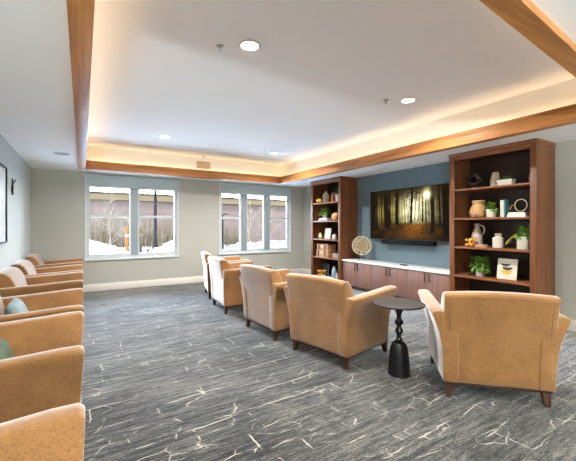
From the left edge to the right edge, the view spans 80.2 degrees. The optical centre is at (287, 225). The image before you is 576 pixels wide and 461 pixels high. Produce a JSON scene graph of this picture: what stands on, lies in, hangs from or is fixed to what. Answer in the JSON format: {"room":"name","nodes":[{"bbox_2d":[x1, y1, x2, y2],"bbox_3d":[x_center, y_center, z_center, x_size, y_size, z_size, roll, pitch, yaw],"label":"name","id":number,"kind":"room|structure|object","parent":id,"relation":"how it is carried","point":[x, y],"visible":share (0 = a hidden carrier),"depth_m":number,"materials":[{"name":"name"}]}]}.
{"room":"care facility","nodes":[
{"label":"care facility","id":0,"kind":"room"},
{"bbox_2d":[0,134,30,269],"bbox_3d":[-2.257,-0.175,1.980,0.150,3.050,10.820,0,0,-31],"label":"wall","id":1,"kind":"structure","parent":0,"point":[18,246],"depth_m":5.08,"materials":[{"name":"paint"}]},
{"bbox_2d":[0,162,7,243],"bbox_3d":[-3.229,-0.260,3.776,0.035,0.940,1.170,0,0,-31],"label":"framed picture","id":2,"kind":"object","parent":1,"relation":"attached to","point":[3,169],"visible":1,"depth_m":4.15,"materials":[{"name":"black metal"}]},
{"bbox_2d":[0,165,4,241],"bbox_3d":[-3.236,-0.260,3.772,0.017,0.896,1.126,0,0,-31],"label":"print","id":3,"kind":"object","parent":2,"relation":"attached to","point":[2,167],"depth_m":4.10},
{"bbox_2d":[11,178,15,194],"bbox_3d":[-3.791,-0.546,4.717,0.039,0.233,0.278,0,0,-31],"label":"wall hook","id":4,"kind":"object","parent":1,"relation":"attached to","point":[13,182],"visible":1,"depth_m":4.71,"materials":[{"name":"black metal"}]},
{"bbox_2d":[31,168,302,284],"bbox_3d":[-2.275,-0.175,8.194,6.220,3.050,0.150,0,0,-31],"label":"wall","id":5,"kind":"structure","parent":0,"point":[57,196],"depth_m":7.51,"materials":[{"name":"paint"}]},
{"bbox_2d":[85,174,178,260],"bbox_3d":[-3.363,-0.177,7.502,1.888,1.785,0.145,0,0,-31],"label":"window","id":6,"kind":"structure","parent":5,"relation":"attached to","point":[134,216],"depth_m":7.49,"materials":[{"name":"paint"}]},
{"bbox_2d":[86,174,177,190],"bbox_3d":[-3.352,-0.943,7.483,1.828,0.245,0.042,0,0,-31],"label":"roller shade","id":7,"kind":"object","parent":5,"relation":"attached to","point":[91,179],"visible":1,"depth_m":7.43,"materials":[{"name":"fabric"}]},
{"bbox_2d":[83,268,302,291],"bbox_3d":[-2.232,1.275,8.123,6.220,0.150,0.016,0,0,-31],"label":"baseboard","id":8,"kind":"structure","parent":5,"relation":"attached to","point":[183,280],"depth_m":7.56,"materials":[{"name":"paint"}]},
{"bbox_2d":[219,183,290,254],"bbox_3d":[-0.833,-0.177,9.022,2.085,1.785,0.145,0,0,-31],"label":"window","id":9,"kind":"structure","parent":5,"relation":"attached to","point":[243,198],"depth_m":8.98,"materials":[{"name":"paint"}]},
{"bbox_2d":[220,183,289,196],"bbox_3d":[-0.822,-0.943,9.004,2.025,0.245,0.042,0,0,-31],"label":"roller shade","id":10,"kind":"object","parent":5,"relation":"attached to","point":[224,187],"visible":1,"depth_m":8.95,"materials":[{"name":"fabric"}]},
{"bbox_2d":[0,0,575,186],"bbox_3d":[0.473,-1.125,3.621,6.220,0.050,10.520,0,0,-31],"label":"ceiling","id":11,"kind":"structure","parent":0,"point":[37,116],"depth_m":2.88,"materials":[{"name":"paint"}]},
{"bbox_2d":[53,152,70,154],"bbox_3d":[-3.426,-1.095,5.186,0.230,0.009,0.230,0,0,-31],"label":"ceiling speaker","id":12,"kind":"object","parent":11,"relation":"attached to","point":[57,153],"visible":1,"depth_m":5.16},
{"bbox_2d":[66,0,94,169],"bbox_3d":[-2.105,-1.115,3.489,0.115,0.120,6.840,0,0,-31],"label":"trim","id":13,"kind":"structure","parent":11,"relation":"attached to","point":[80,13],"depth_m":2.19,"materials":[{"name":"brown wood"}]},
{"bbox_2d":[86,160,280,183],"bbox_3d":[-1.996,-1.115,7.477,4.180,0.120,0.115,0,0,-31],"label":"trim","id":14,"kind":"structure","parent":11,"relation":"attached to","point":[89,166],"depth_m":7.20,"materials":[{"name":"brown wood"}]},
{"bbox_2d":[216,44,223,50],"bbox_3d":[-0.574,-1.500,2.887,0.064,0.039,0.064,0,0,-31],"label":"sprinkler head","id":15,"kind":"object","parent":11,"relation":"attached to","point":[219,46],"visible":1,"depth_m":2.88},
{"bbox_2d":[239,39,260,50],"bbox_3d":[-0.321,-1.515,2.876,0.184,0.010,0.184,0,0,-31],"label":"recessed light","id":16,"kind":"object","parent":11,"relation":"in","point":[247,45],"visible":1,"depth_m":2.87,"materials":[{"name":"beige plastic"}]},
{"bbox_2d":[86,78,575,176],"bbox_3d":[-0.265,-1.335,4.595,4.530,0.370,6.960,0,0,-31],"label":"cove","id":17,"kind":"object","parent":11,"relation":"attached to","point":[561,94],"visible":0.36,"depth_m":5.61,"materials":[{"name":"paint"}]},
{"bbox_2d":[197,161,209,168],"bbox_3d":[-1.877,-1.350,7.595,0.300,0.160,0.012,0,0,-31],"label":"wall vent","id":18,"kind":"object","parent":17,"relation":"attached to","point":[200,164],"visible":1,"depth_m":7.58,"materials":[{"name":"beige metal"}]},
{"bbox_2d":[400,97,415,102],"bbox_3d":[1.448,-1.515,4.125,0.184,0.010,0.184,0,0,-31],"label":"recessed light","id":19,"kind":"object","parent":11,"relation":"in","point":[408,99],"visible":1,"depth_m":4.12,"materials":[{"name":"beige plastic"}]},
{"bbox_2d":[281,104,575,183],"bbox_3d":[1.482,-1.115,5.858,0.115,0.120,6.475,0,0,-31],"label":"trim","id":20,"kind":"structure","parent":11,"relation":"attached to","point":[568,117],"depth_m":4.50,"materials":[{"name":"brown wood"}]},
{"bbox_2d":[479,0,575,77],"bbox_3d":[1.371,-1.115,1.874,4.205,0.120,0.115,0,0,-36],"label":"trim","id":21,"kind":"structure","parent":11,"relation":"attached to","point":[524,16],"depth_m":1.84,"materials":[{"name":"brown wood"}]},
{"bbox_2d":[81,282,575,460],"bbox_3d":[0.473,1.400,3.621,6.520,0.100,10.820,0,0,-31],"label":"floor","id":22,"kind":"structure","parent":0,"point":[168,375],"depth_m":2.68,"materials":[{"name":"carpet"}]},
{"bbox_2d":[0,267,82,297],"bbox_3d":[-2.981,0.922,4.170,0.831,0.855,0.959,0,0,-31],"label":"armchair","id":23,"kind":"object","parent":22,"relation":"on","point":[13,282],"visible":0.32,"depth_m":3.89,"materials":[{"name":"beige fabric"}]},
{"bbox_2d":[0,311,83,422],"bbox_3d":[-1.652,0.922,1.959,0.831,0.855,0.959,0,0,-31],"label":"armchair","id":24,"kind":"object","parent":22,"relation":"on","point":[45,372],"visible":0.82,"depth_m":1.75,"materials":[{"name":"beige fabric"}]},
{"bbox_2d":[0,339,14,359],"bbox_3d":[-1.663,0.785,1.952,0.145,0.188,0.460,0,0,-31],"label":"throw pillow","id":25,"kind":"object","parent":24,"relation":"on","point":[6,352],"visible":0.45,"depth_m":2.00,"materials":[{"name":"green fabric"}]},
{"bbox_2d":[0,288,83,390],"bbox_3d":[-2.219,0.922,2.902,0.831,0.855,0.959,0,0,-31],"label":"armchair","id":26,"kind":"object","parent":22,"relation":"on","point":[68,300],"visible":0.24,"depth_m":3.20,"materials":[{"name":"beige fabric"}]},
{"bbox_2d":[4,297,28,314],"bbox_3d":[-2.284,0.760,2.898,0.168,0.260,0.360,0,0,-31],"label":"throw pillow","id":27,"kind":"object","parent":26,"relation":"on","point":[16,305],"visible":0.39,"depth_m":2.80,"materials":[{"name":"blue fabric"}]},
{"bbox_2d":[0,403,84,460],"bbox_3d":[-0.854,0.922,0.630,0.831,0.855,0.959,0,0,-31],"label":"armchair","id":28,"kind":"object","parent":22,"relation":"on","point":[54,434],"visible":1,"depth_m":1.10,"materials":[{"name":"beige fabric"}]},
{"bbox_2d":[12,260,82,276],"bbox_3d":[-3.532,0.922,5.087,0.831,0.855,0.959,0,0,-31],"label":"armchair","id":29,"kind":"object","parent":22,"relation":"on","point":[27,268],"visible":0.31,"depth_m":5.03,"materials":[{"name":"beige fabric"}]},
{"bbox_2d":[26,254,82,267],"bbox_3d":[-4.212,0.922,6.219,0.831,0.855,0.959,0,0,-31],"label":"armchair","id":30,"kind":"object","parent":22,"relation":"on","point":[36,260],"visible":0.33,"depth_m":5.97,"materials":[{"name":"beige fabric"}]},
{"bbox_2d":[201,251,248,298],"bbox_3d":[-1.271,0.922,6.731,0.831,0.855,0.959,0,0,-19],"label":"armchair","id":31,"kind":"object","parent":22,"relation":"on","point":[207,281],"visible":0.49,"depth_m":6.38,"materials":[{"name":"beige fabric"}]},
{"bbox_2d":[208,256,271,313],"bbox_3d":[-0.841,0.922,5.687,0.831,0.855,0.959,0,0,-27],"label":"armchair","id":32,"kind":"object","parent":22,"relation":"on","point":[226,289],"visible":0.63,"depth_m":5.28,"materials":[{"name":"beige fabric"}]},
{"bbox_2d":[239,264,326,340],"bbox_3d":[-0.098,0.922,4.479,0.831,0.855,0.959,0,0,-35],"label":"armchair","id":33,"kind":"object","parent":22,"relation":"on","point":[264,298],"visible":0.68,"depth_m":4.12,"materials":[{"name":"beige fabric"}]},
{"bbox_2d":[310,176,357,280],"bbox_3d":[1.072,0.127,8.131,0.517,2.447,1.159,0,0,-31],"label":"bookcase","id":34,"kind":"object","parent":22,"relation":"on","point":[345,228],"visible":0.63,"depth_m":7.77,"materials":[{"name":"brown wood"}]},
{"bbox_2d":[317,269,325,275],"bbox_3d":[0.813,1.136,8.258,0.166,0.166,0.166,0,0,-31],"label":"ornament","id":35,"kind":"object","parent":34,"relation":"on","point":[321,271],"visible":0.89,"depth_m":8.22,"materials":[{"name":"gold metal"}]},
{"bbox_2d":[322,263,329,275],"bbox_3d":[0.922,1.073,8.394,0.068,0.291,0.230,0,0,-31],"label":"book","id":36,"kind":"object","parent":34,"relation":"on","point":[325,266],"visible":0.66,"depth_m":8.34,"materials":[{"name":"paper"}]},
{"bbox_2d":[323,191,328,201],"bbox_3d":[0.921,-0.701,8.311,0.164,0.290,0.164,0,0,-31],"label":"urn","id":37,"kind":"object","parent":34,"relation":"on","point":[325,195],"visible":0.78,"depth_m":8.25,"materials":[{"name":"beige ceramic"}]},
{"bbox_2d":[316,249,336,257],"bbox_3d":[0.927,0.657,8.257,0.294,0.165,0.468,0,0,-31],"label":"wicker trunk","id":38,"kind":"object","parent":34,"relation":"on","point":[321,253],"visible":0.87,"depth_m":8.09,"materials":[{"name":"brown wicker"}]},
{"bbox_2d":[317,244,335,249],"bbox_3d":[0.927,0.506,8.257,0.274,0.135,0.428,0,0,-31],"label":"wicker trunk","id":39,"kind":"object","parent":38,"relation":"on","point":[320,246],"visible":1,"depth_m":8.10,"materials":[{"name":"brown wicker"}]},
{"bbox_2d":[324,228,331,238],"bbox_3d":[0.957,0.180,8.205,0.053,0.255,0.230,0,0,-31],"label":"framed print","id":40,"kind":"object","parent":34,"relation":"on","point":[327,235],"visible":1,"depth_m":8.20,"materials":[{"name":"white paper"}]},
{"bbox_2d":[331,193,335,201],"bbox_3d":[1.082,-0.673,8.140,0.120,0.235,0.120,0,0,-31],"label":"terracotta vase","id":41,"kind":"object","parent":34,"relation":"on","point":[332,194],"visible":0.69,"depth_m":8.09,"materials":[{"name":"brown ceramic"}]},
{"bbox_2d":[332,266,336,278],"bbox_3d":[1.072,1.079,7.924,0.116,0.280,0.116,0,0,-31],"label":"vase","id":42,"kind":"object","parent":34,"relation":"on","point":[334,271],"visible":0.81,"depth_m":7.88,"materials":[{"name":"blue ceramic"}]},
{"bbox_2d":[331,212,337,220],"bbox_3d":[1.098,-0.217,7.881,0.190,0.193,0.190,0,0,-31],"label":"ball","id":43,"kind":"object","parent":34,"relation":"on","point":[334,216],"visible":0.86,"depth_m":7.81,"materials":[{"name":"brown wood"}]},
{"bbox_2d":[335,187,337,200],"bbox_3d":[1.133,-0.723,7.776,0.169,0.334,0.164,0,0,-31],"label":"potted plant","id":44,"kind":"object","parent":34,"relation":"on","point":[336,190],"visible":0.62,"depth_m":7.75,"materials":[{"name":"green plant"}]},
{"bbox_3d":[0.911,-0.138,8.212,0.200,0.035,0.380,0,0,-31],"label":"book","id":45,"kind":"object","parent":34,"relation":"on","visible":0},
{"bbox_3d":[0.911,-0.172,8.212,0.180,0.030,0.320,0,0,-31],"label":"book","id":46,"kind":"object","parent":45,"relation":"on","visible":0},
{"bbox_2d":[319,207,330,217],"bbox_3d":[0.887,-0.326,8.228,0.302,0.277,0.309,0,0,-31],"label":"potted plant","id":47,"kind":"object","parent":46,"relation":"on","point":[324,212],"visible":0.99,"depth_m":8.18,"materials":[{"name":"green plant"}]},
{"bbox_2d":[283,273,397,369],"bbox_3d":[0.531,0.922,3.680,0.831,0.855,0.959,0,0,-43],"label":"armchair","id":48,"kind":"object","parent":22,"relation":"on","point":[325,314],"visible":0.99,"depth_m":3.37,"materials":[{"name":"beige fabric"}]},
{"bbox_2d":[343,261,371,291],"bbox_3d":[1.618,1.058,7.264,0.472,0.585,0.875,0,0,-31],"label":"base cabinet","id":49,"kind":"object","parent":22,"relation":"on","point":[358,275],"visible":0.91,"depth_m":7.11,"materials":[{"name":"brown wood"}]},
{"bbox_2d":[372,265,408,298],"bbox_3d":[2.064,1.058,6.522,0.472,0.585,0.853,0,0,-31],"label":"base cabinet","id":50,"kind":"object","parent":22,"relation":"on","point":[382,276],"visible":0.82,"depth_m":6.35,"materials":[{"name":"brown wood"}]},
{"bbox_2d":[374,298,425,378],"bbox_3d":[1.013,1.025,3.120,0.450,0.650,0.450,0,0,-31],"label":"side table","id":51,"kind":"object","parent":22,"relation":"on","point":[398,364],"visible":1,"depth_m":3.06,"materials":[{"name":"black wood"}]},
{"bbox_2d":[407,269,449,304],"bbox_3d":[2.500,1.058,5.796,0.472,0.585,0.836,0,0,-31],"label":"base cabinet","id":52,"kind":"object","parent":22,"relation":"on","point":[436,283],"visible":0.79,"depth_m":5.69,"materials":[{"name":"brown wood"}]},
{"bbox_2d":[342,258,449,274],"bbox_3d":[2.055,0.748,6.540,0.470,0.031,2.594,0,0,-31],"label":"countertop","id":53,"kind":"structure","parent":52,"relation":"on","point":[366,261],"depth_m":6.28,"materials":[{"name":"white stone"}]},
{"bbox_2d":[352,236,371,259],"bbox_3d":[1.585,0.470,7.350,0.410,0.511,0.152,0,0,15],"label":"disc","id":54,"kind":"object","parent":53,"relation":"on","point":[361,245],"visible":1,"depth_m":7.31,"materials":[{"name":"beige metal"}]},
{"bbox_2d":[418,289,570,407],"bbox_3d":[1.677,0.922,2.931,0.959,0.855,0.831,0,0,13],"label":"armchair","id":55,"kind":"object","parent":22,"relation":"on","point":[489,339],"visible":0.99,"depth_m":2.58,"materials":[{"name":"brown fabric"}]},
{"bbox_2d":[448,138,555,295],"bbox_3d":[3.011,0.127,4.904,0.517,2.447,1.209,0,0,-31],"label":"bookcase","id":56,"kind":"object","parent":22,"relation":"on","point":[535,157],"visible":0.7,"depth_m":4.92,"materials":[{"name":"brown wood"}]},
{"bbox_2d":[465,238,476,246],"bbox_3d":[2.718,0.245,5.087,0.127,0.127,0.127,0,0,-31],"label":"ornament","id":57,"kind":"object","parent":56,"relation":"on","point":[470,240],"visible":0.99,"depth_m":5.06,"materials":[{"name":"gold metal"}]},
{"bbox_2d":[466,173,482,187],"bbox_3d":[2.875,-0.689,5.272,0.124,0.266,0.245,0,0,-31],"label":"knot sculpture","id":58,"kind":"object","parent":56,"relation":"on","point":[478,179],"visible":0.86,"depth_m":5.26,"materials":[{"name":"grey ceramic"}]},
{"bbox_2d":[469,200,486,217],"bbox_3d":[2.862,-0.252,5.138,0.250,0.262,0.250,0,0,-31],"label":"jar","id":59,"kind":"object","parent":56,"relation":"on","point":[478,207],"visible":0.86,"depth_m":5.05,"materials":[{"name":"ceramic"}]},
{"bbox_2d":[471,224,484,243],"bbox_3d":[2.860,0.137,5.168,0.160,0.345,0.180,0,0,7],"label":"jug","id":60,"kind":"object","parent":56,"relation":"on","point":[477,234],"visible":0.79,"depth_m":5.12,"materials":[{"name":"beige ceramic"}]},
{"bbox_2d":[467,256,491,276],"bbox_3d":[2.839,0.585,5.056,0.311,0.309,0.323,0,0,-31],"label":"potted plant","id":61,"kind":"object","parent":56,"relation":"on","point":[480,270],"visible":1,"depth_m":4.99,"materials":[{"name":"green plant"}]},
{"bbox_2d":[485,201,498,216],"bbox_3d":[2.901,-0.237,4.876,0.184,0.232,0.203,0,0,-31],"label":"potted plant","id":62,"kind":"object","parent":56,"relation":"on","point":[491,211],"visible":0.96,"depth_m":4.84,"materials":[{"name":"green plant"}]},
{"bbox_2d":[490,172,500,185],"bbox_3d":[3.013,-0.667,4.966,0.144,0.222,0.142,0,0,-31],"label":"ribbed vase","id":63,"kind":"object","parent":56,"relation":"on","point":[495,176],"visible":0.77,"depth_m":4.93,"materials":[{"name":"beige ceramic"}]},
{"bbox_2d":[492,233,503,247],"bbox_3d":[2.961,0.208,4.819,0.140,0.203,0.140,0,0,-31],"label":"lidded jar","id":64,"kind":"object","parent":56,"relation":"on","point":[497,241],"visible":0.98,"depth_m":4.77,"materials":[{"name":"white ceramic"}]},
{"bbox_2d":[500,200,501,216],"bbox_3d":[2.961,-0.238,4.722,0.080,0.235,0.022,0,0,-31],"label":"book","id":65,"kind":"object","parent":56,"relation":"on","point":[500,200],"visible":0.54,"depth_m":4.70,"materials":[{"name":"paper"}]},
{"bbox_2d":[502,200,503,216],"bbox_3d":[2.974,-0.237,4.701,0.080,0.232,0.022,0,0,-31],"label":"book","id":66,"kind":"object","parent":56,"relation":"on","point":[502,200],"visible":0.54,"depth_m":4.68,"materials":[{"name":"paper"}]},
{"bbox_2d":[496,175,515,184],"bbox_3d":[3.014,-0.633,4.731,0.110,0.154,0.215,0,0,-31],"label":"planter box","id":67,"kind":"object","parent":56,"relation":"on","point":[505,180],"visible":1,"depth_m":4.69,"materials":[{"name":"white ceramic"}]},
{"bbox_2d":[504,200,508,216],"bbox_3d":[2.986,-0.240,4.680,0.080,0.238,0.022,0,0,-31],"label":"book","id":68,"kind":"object","parent":56,"relation":"on","point":[506,202],"visible":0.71,"depth_m":4.66,"materials":[{"name":"paper"}]},
{"bbox_2d":[497,258,517,280],"bbox_3d":[3.028,0.597,4.725,0.058,0.283,0.256,0,0,-31],"label":"picture card","id":69,"kind":"object","parent":56,"relation":"on","point":[507,269],"visible":1,"depth_m":4.71,"materials":[{"name":"paper"}]},
{"bbox_2d":[501,270,511,274],"bbox_3d":[3.013,0.642,4.721,0.002,0.060,0.144,10,-5,-31],"label":"bowl","id":70,"kind":"object","parent":69,"relation":"on","point":[503,272],"depth_m":4.72,"materials":[{"name":"paper"}]},
{"bbox_2d":[501,263,512,269],"bbox_3d":[3.024,0.568,4.725,0.002,0.090,0.151,11,-5,-31],"label":"cup","id":71,"kind":"object","parent":69,"relation":"on","point":[506,267],"depth_m":4.73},
{"bbox_2d":[506,225,529,249],"bbox_3d":[3.082,0.148,4.549,0.232,0.323,0.326,0,0,-31],"label":"potted plant","id":72,"kind":"object","parent":56,"relation":"on","point":[523,238],"visible":0.93,"depth_m":4.46,"materials":[{"name":"green plant"}]},
{"bbox_2d":[507,214,529,216],"bbox_3d":[3.100,-0.139,4.587,0.170,0.036,0.225,0,0,-31],"label":"book","id":73,"kind":"object","parent":56,"relation":"on","point":[508,215],"visible":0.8,"depth_m":4.52,"materials":[{"name":"paper"}]},
{"bbox_2d":[508,212,529,213],"bbox_3d":[3.100,-0.171,4.587,0.160,0.026,0.200,0,0,-31],"label":"book","id":74,"kind":"object","parent":73,"relation":"on","point":[508,212],"visible":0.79,"depth_m":4.53,"materials":[{"name":"paper"}]},
{"bbox_2d":[510,199,527,211],"bbox_3d":[3.083,-0.274,4.576,0.060,0.178,0.220,0,0,-31],"label":"ring ornament","id":75,"kind":"object","parent":74,"relation":"on","point":[518,199],"visible":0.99,"depth_m":4.53,"materials":[{"name":"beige ceramic"}]},
{"bbox_2d":[303,140,575,319],"bbox_3d":[3.198,-0.175,5.258,0.162,3.050,10.820,0,0,-31],"label":"wall","id":76,"kind":"structure","parent":0,"point":[565,152],"depth_m":6.00,"materials":[{"name":"paint"}]},
{"bbox_2d":[303,268,310,274],"bbox_3d":[0.707,1.275,9.253,0.016,0.150,1.074,0,0,-31],"label":"baseboard","id":77,"kind":"structure","parent":76,"relation":"attached to","point":[305,271],"depth_m":9.55,"materials":[{"name":"paint"}]},
{"bbox_2d":[381,239,436,245],"bbox_3d":[2.274,0.314,6.500,0.144,0.082,1.220,0,0,-31],"label":"soundbar","id":78,"kind":"object","parent":76,"relation":"attached to","point":[384,241],"visible":1,"depth_m":6.38,"materials":[{"name":"black plastic"}]},
{"bbox_2d":[370,183,449,241],"bbox_3d":[2.275,-0.230,6.558,0.081,0.990,1.840,0,0,-31],"label":"television","id":79,"kind":"object","parent":76,"relation":"attached to","point":[422,213],"visible":1,"depth_m":6.40,"materials":[{"name":"black plastic"}]},
{"bbox_2d":[567,320,575,331],"bbox_3d":[4.697,1.275,2.613,0.016,0.150,4.440,0,0,-31],"label":"baseboard","id":80,"kind":"structure","parent":76,"relation":"attached to","point":[572,327],"depth_m":4.37,"materials":[{"name":"paint"}]},
{"label":"outside","id":81,"kind":"structure","parent":0,"visible":0},
{"bbox_2d":[122,243,256,252],"bbox_3d":[-0.007,1.496,11.662,40.000,0.245,48.000,0,0,-31],"label":"snow","id":82,"kind":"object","parent":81,"point":[256,243],"depth_m":22.26,"materials":[{"name":"white snow"}]},
{"bbox_2d":[90,191,129,244],"bbox_3d":[-7.437,0.005,14.123,2.232,3.095,1.769,0,0,-31],"label":"bare tree","id":83,"kind":"object","parent":82,"relation":"on","point":[111,201],"visible":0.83,"depth_m":14.18,"materials":[{"name":"grey plant"}]},
{"bbox_2d":[125,228,127,251],"bbox_3d":[-6.191,0.810,13.138,0.094,1.480,0.094,0,0,-31],"label":"marker post","id":84,"kind":"object","parent":82,"relation":"on","point":[126,235],"visible":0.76,"depth_m":13.11,"materials":[{"name":"orange plastic"}]},
{"bbox_2d":[106,210,152,241],"bbox_3d":[-7.302,0.323,15.906,1.960,2.458,1.210,0,0,-6],"label":"bare tree","id":85,"kind":"object","parent":82,"relation":"on","point":[128,210],"visible":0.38,"depth_m":15.74,"materials":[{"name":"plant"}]},
{"bbox_2d":[90,212,173,252],"bbox_3d":[-8.111,0.403,16.818,6.766,2.299,1.706,0,0,-31],"label":"dry brush","id":86,"kind":"object","parent":82,"relation":"on","point":[149,240],"visible":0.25,"depth_m":16.91,"materials":[{"name":"brown plant"}]},
{"bbox_2d":[90,240,173,253],"bbox_3d":[-5.633,1.018,11.315,6.400,1.163,3.200,0,0,-31],"label":"snow bank","id":87,"kind":"object","parent":82,"relation":"on","point":[95,247],"visible":0.12,"depth_m":10.86,"materials":[{"name":"white snow"}]},
{"bbox_2d":[154,191,156,247],"bbox_3d":[-5.300,-0.035,13.674,0.620,3.170,0.180,0,0,-31],"label":"lamp post","id":88,"kind":"object","parent":82,"relation":"on","point":[155,192],"visible":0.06,"depth_m":13.62,"materials":[{"name":"metal"}]},
{"bbox_2d":[90,191,285,247],"bbox_3d":[-8.023,-0.360,28.884,40.600,3.820,6.620,0,0,-31],"label":"neighbouring building","id":89,"kind":"structure","parent":82,"relation":"on","point":[165,202],"depth_m":24.85,"materials":[{"name":"brown"}]},
{"bbox_2d":[222,213,227,248],"bbox_3d":[-3.907,0.390,20.985,0.400,2.320,0.180,0,0,-31],"label":"lamp post","id":90,"kind":"object","parent":82,"relation":"on","point":[224,213],"visible":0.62,"depth_m":20.91,"materials":[{"name":"black metal"}]},
{"bbox_2d":[224,226,253,247],"bbox_3d":[-4.635,0.702,22.303,4.732,1.703,1.731,0,0,-31],"label":"dry brush","id":91,"kind":"object","parent":82,"relation":"on","point":[234,238],"visible":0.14,"depth_m":22.49,"materials":[{"name":"brown plant"}]},
{"bbox_2d":[248,197,262,241],"bbox_3d":[-2.255,-0.215,19.234,1.606,3.536,2.385,0,0,-31],"label":"bare tree","id":92,"kind":"object","parent":82,"relation":"on","point":[250,211],"visible":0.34,"depth_m":19.04,"materials":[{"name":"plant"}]},
{"bbox_2d":[230,241,285,248],"bbox_3d":[0.427,1.121,15.890,7.900,0.959,3.600,0,0,-31],"label":"snow bank","id":93,"kind":"object","parent":82,"relation":"on","point":[274,244],"visible":0.16,"depth_m":14.54,"materials":[{"name":"white snow"}]},
{"bbox_2d":[253,209,281,233],"bbox_3d":[-1.312,0.194,21.698,2.224,2.717,1.186,0,0,-31],"label":"bare tree","id":94,"kind":"object","parent":82,"relation":"on","point":[272,209],"visible":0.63,"depth_m":21.58,"materials":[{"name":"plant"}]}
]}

